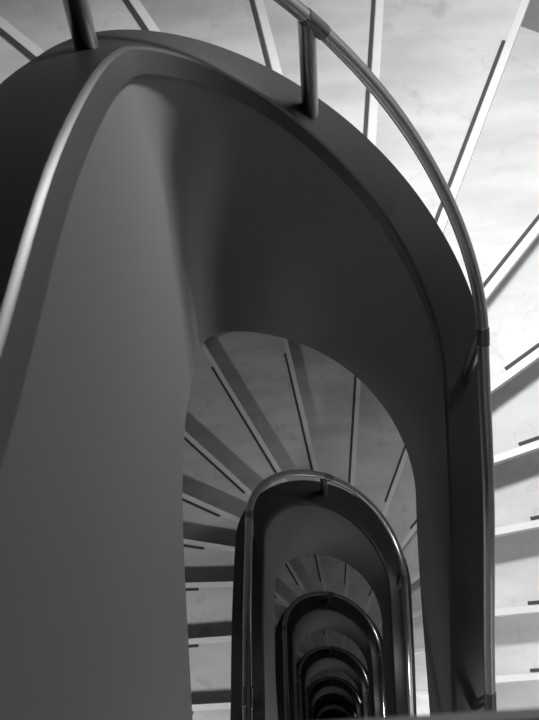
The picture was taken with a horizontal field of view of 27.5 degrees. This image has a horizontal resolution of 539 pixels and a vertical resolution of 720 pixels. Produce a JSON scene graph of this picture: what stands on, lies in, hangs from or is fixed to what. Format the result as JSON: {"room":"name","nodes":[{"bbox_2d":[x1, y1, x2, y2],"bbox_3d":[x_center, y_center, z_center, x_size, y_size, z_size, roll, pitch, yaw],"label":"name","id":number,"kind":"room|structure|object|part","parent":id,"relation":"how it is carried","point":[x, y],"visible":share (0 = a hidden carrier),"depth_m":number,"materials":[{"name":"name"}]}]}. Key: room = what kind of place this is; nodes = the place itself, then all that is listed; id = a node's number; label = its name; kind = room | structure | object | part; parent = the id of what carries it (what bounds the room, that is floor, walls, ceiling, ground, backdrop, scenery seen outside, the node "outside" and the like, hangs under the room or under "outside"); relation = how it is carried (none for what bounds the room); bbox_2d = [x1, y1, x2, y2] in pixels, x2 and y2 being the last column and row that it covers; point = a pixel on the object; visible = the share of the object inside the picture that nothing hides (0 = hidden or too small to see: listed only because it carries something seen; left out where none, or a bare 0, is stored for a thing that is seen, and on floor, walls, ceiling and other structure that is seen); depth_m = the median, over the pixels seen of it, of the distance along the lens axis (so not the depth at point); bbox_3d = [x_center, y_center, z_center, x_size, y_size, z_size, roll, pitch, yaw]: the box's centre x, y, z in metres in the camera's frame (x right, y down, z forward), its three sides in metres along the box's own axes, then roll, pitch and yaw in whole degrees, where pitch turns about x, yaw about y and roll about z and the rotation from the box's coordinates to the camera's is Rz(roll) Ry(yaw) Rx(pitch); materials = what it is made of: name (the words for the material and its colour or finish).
{"room":"stairwell","nodes":[
{"label":"stairwell","id":0,"kind":"room"},
{"bbox_2d":[204,0,538,343],"bbox_3d":[0.626,2.353,12.159,2.561,28.280,0.724,-4,68,2],"label":"wall","id":1,"kind":"structure","parent":0,"point":[531,18],"depth_m":3.48,"materials":[{"name":"paint"}]},
{"bbox_3d":[0.786,5.114,11.064,3.348,28.280,1.527,-4,68,2],"label":"wall","id":2,"kind":"structure","parent":0,"visible":0},
{"bbox_2d":[296,630,367,670],"bbox_3d":[0.711,3.886,11.452,2.950,3.388,3.701,-4,68,2],"label":"flight","id":3,"kind":"object","parent":2,"relation":"attached to","point":[316,639],"visible":0.02,"depth_m":11.35,"materials":[{"name":"stone"}]},
{"bbox_2d":[274,554,382,644],"bbox_3d":[0.540,2.768,8.608,2.950,3.388,3.701,-4,68,2],"label":"flight","id":4,"kind":"object","parent":3,"relation":"on","point":[304,574],"visible":0.02,"depth_m":8.57,"materials":[{"name":"stone"}]},
{"bbox_2d":[182,332,429,719],"bbox_3d":[0.370,1.650,5.765,2.950,3.388,3.701,-4,68,2],"label":"flight","id":5,"kind":"object","parent":4,"relation":"on","point":[260,406],"visible":0.17,"depth_m":5.74,"materials":[{"name":"stone"}]},
{"bbox_2d":[0,0,538,709],"bbox_3d":[0.200,0.532,2.921,2.950,3.388,3.701,-4,68,2],"label":"flight","id":6,"kind":"object","parent":5,"relation":"on","point":[464,73],"visible":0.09,"depth_m":3.29,"materials":[{"name":"stone"}]},
{"bbox_2d":[0,29,483,719],"bbox_3d":[0.176,0.373,2.516,0.781,4.260,1.534,-4,68,2],"label":"stair stringer","id":7,"kind":"object","parent":6,"relation":"attached to","point":[162,194],"visible":0.94,"depth_m":1.63,"materials":[{"name":"black paint"}]},
{"bbox_2d":[62,0,496,710],"bbox_3d":[0.131,0.063,1.730,0.705,3.166,1.461,-4,68,2],"label":"handrail","id":8,"kind":"object","parent":7,"relation":"on","point":[311,26],"visible":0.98,"depth_m":2.36,"materials":[{"name":"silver metal"}]},
{"bbox_3d":[-0.247,-0.473,1.363,0.051,0.287,0.033,-4,68,2],"label":"post","id":9,"kind":"part","parent":8,"relation":"part of","materials":[{"name":"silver metal"}]},
{"bbox_3d":[0.074,-0.555,2.097,0.033,0.286,0.038,-4,68,2],"label":"post","id":10,"kind":"part","parent":8,"relation":"part of","materials":[{"name":"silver metal"}]},
{"bbox_3d":[0.490,-0.014,2.636,0.032,0.286,0.027,-4,68,2],"label":"post","id":11,"kind":"part","parent":8,"relation":"part of","materials":[{"name":"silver metal"}]},
{"bbox_3d":[0.564,0.908,2.922,0.032,0.286,0.027,-4,68,2],"label":"post","id":12,"kind":"part","parent":8,"relation":"part of","materials":[{"name":"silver metal"}]},
{"bbox_2d":[347,708,538,719],"bbox_3d":[0.774,0.284,0.747,1.619,0.776,0.113,-4,68,2],"label":"guard","id":13,"kind":"object","parent":6,"relation":"on","point":[532,713],"visible":1,"depth_m":0.43,"materials":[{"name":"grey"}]},
{"bbox_2d":[230,480,416,719],"bbox_3d":[0.346,1.491,5.360,0.781,4.260,1.534,-4,68,2],"label":"stair stringer","id":14,"kind":"object","parent":5,"relation":"attached to","point":[293,519],"visible":0.92,"depth_m":5.18,"materials":[{"name":"black paint"}]},
{"bbox_2d":[242,469,413,719],"bbox_3d":[0.301,1.181,4.573,0.705,3.166,1.461,-4,68,2],"label":"handrail","id":15,"kind":"object","parent":14,"relation":"on","point":[247,691],"visible":1,"depth_m":4.48,"materials":[{"name":"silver metal"}]},
{"bbox_3d":[0.245,0.563,4.940,0.033,0.286,0.038,-4,68,2],"label":"post","id":16,"kind":"part","parent":15,"relation":"part of","materials":[{"name":"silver metal"}]},
{"bbox_3d":[0.660,1.104,5.479,0.032,0.286,0.027,-4,68,2],"label":"post","id":17,"kind":"part","parent":15,"relation":"part of","materials":[{"name":"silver metal"}]},
{"bbox_3d":[0.348,1.503,5.390,0.744,4.194,1.497,-4,68,2],"label":"wall panel","id":18,"kind":"part","parent":14,"relation":"part of","materials":[{"name":"grey paint"}]},
{"bbox_2d":[275,595,387,719],"bbox_3d":[0.517,2.609,8.203,0.781,4.260,1.534,-4,68,2],"label":"stair stringer","id":19,"kind":"object","parent":4,"relation":"attached to","point":[312,614],"visible":0.72,"depth_m":8.09,"materials":[{"name":"black paint"}]},
{"bbox_2d":[281,591,385,719],"bbox_3d":[0.472,2.299,7.417,0.705,3.166,1.461,-4,68,2],"label":"handrail","id":20,"kind":"object","parent":19,"relation":"on","point":[328,594],"visible":1,"depth_m":7.52,"materials":[{"name":"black metal"}]},
{"bbox_3d":[0.415,1.681,7.783,0.033,0.286,0.038,-4,68,2],"label":"post","id":21,"kind":"part","parent":20,"relation":"part of","materials":[{"name":"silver metal"}]},
{"bbox_3d":[0.519,2.621,8.234,0.744,4.194,1.497,-4,68,2],"label":"wall panel","id":22,"kind":"part","parent":19,"relation":"part of","materials":[{"name":"grey paint"}]},
{"bbox_2d":[296,646,368,719],"bbox_3d":[0.687,3.726,11.046,0.781,4.260,1.534,-4,68,2],"label":"stair stringer","id":23,"kind":"object","parent":3,"relation":"attached to","point":[320,660],"visible":0.72,"depth_m":11.03,"materials":[{"name":"black paint"}]},
{"bbox_2d":[297,646,370,719],"bbox_3d":[0.642,3.416,10.260,0.705,3.166,1.461,-4,68,2],"label":"handrail","id":24,"kind":"object","parent":23,"relation":"on","point":[329,648],"visible":0.94,"depth_m":10.32,"materials":[{"name":"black metal"}]},
{"bbox_3d":[0.689,3.739,11.077,0.744,4.194,1.497,-4,68,2],"label":"wall panel","id":25,"kind":"part","parent":23,"relation":"part of","materials":[{"name":"grey paint"}]},
{"bbox_2d":[314,693,351,704],"bbox_3d":[1.052,6.122,17.139,2.950,3.388,3.701,-4,68,2],"label":"flight","id":26,"kind":"object","parent":2,"relation":"attached to","point":[328,694],"visible":0.02,"depth_m":17.06,"materials":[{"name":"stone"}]},
{"bbox_2d":[306,669,358,691],"bbox_3d":[0.881,5.004,14.295,2.950,3.388,3.701,-4,68,2],"label":"flight","id":27,"kind":"object","parent":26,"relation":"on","point":[328,672],"visible":0.02,"depth_m":14.22,"materials":[{"name":"stone"}]},
{"bbox_2d":[306,676,360,719],"bbox_3d":[0.858,4.844,13.890,0.781,4.260,1.534,-4,68,2],"label":"stair stringer","id":28,"kind":"object","parent":27,"relation":"attached to","point":[321,688],"visible":0.8,"depth_m":13.87,"materials":[{"name":"black paint"}]},
{"bbox_2d":[306,677,361,719],"bbox_3d":[0.813,4.534,13.104,0.705,3.166,1.461,-4,68,2],"label":"handrail","id":29,"kind":"object","parent":28,"relation":"on","point":[331,679],"visible":0.79,"depth_m":13.24,"materials":[{"name":"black metal"}]},
{"bbox_3d":[0.860,4.856,13.921,0.744,4.194,1.497,-4,68,2],"label":"wall panel","id":30,"kind":"part","parent":28,"relation":"part of","materials":[{"name":"grey paint"}]},
{"bbox_2d":[312,696,355,719],"bbox_3d":[1.028,5.962,16.733,0.781,4.260,1.534,-4,68,2],"label":"stair stringer","id":31,"kind":"object","parent":26,"relation":"attached to","point":[323,706],"visible":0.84,"depth_m":16.65,"materials":[{"name":"black paint"}]},
{"bbox_3d":[1.030,5.974,16.764,0.744,4.194,1.497,-4,68,2],"label":"wall panel","id":32,"kind":"part","parent":31,"relation":"part of","materials":[{"name":"grey paint"}]},
{"bbox_2d":[312,697,355,719],"bbox_3d":[0.983,5.652,15.947,0.705,3.166,1.461,-4,68,2],"label":"handrail","id":33,"kind":"object","parent":31,"relation":"on","point":[331,698],"visible":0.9,"depth_m":16.17,"materials":[{"name":"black metal"}]},
{"bbox_3d":[1.393,8.357,22.825,2.950,3.388,3.701,-4,68,2],"label":"flight","id":34,"kind":"object","parent":2,"relation":"attached to","visible":0},
{"bbox_2d":[320,709,345,714],"bbox_3d":[1.222,7.239,19.982,2.950,3.388,3.701,-4,68,2],"label":"flight","id":35,"kind":"object","parent":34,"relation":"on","point":[330,709],"visible":0.02,"depth_m":19.96,"materials":[{"name":"stone"}]},
{"bbox_2d":[317,711,348,719],"bbox_3d":[1.199,7.080,19.577,0.781,4.260,1.534,-4,68,2],"label":"stair stringer","id":36,"kind":"object","parent":35,"relation":"attached to","point":[334,716],"visible":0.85,"depth_m":19.36,"materials":[{"name":"black paint"}]},
{"bbox_2d":[318,712,347,719],"bbox_3d":[1.154,6.770,18.790,0.705,3.166,1.461,-4,68,2],"label":"handrail","id":37,"kind":"object","parent":36,"relation":"on","point":[321,716],"visible":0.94,"depth_m":18.97,"materials":[{"name":"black metal"}]}
]}

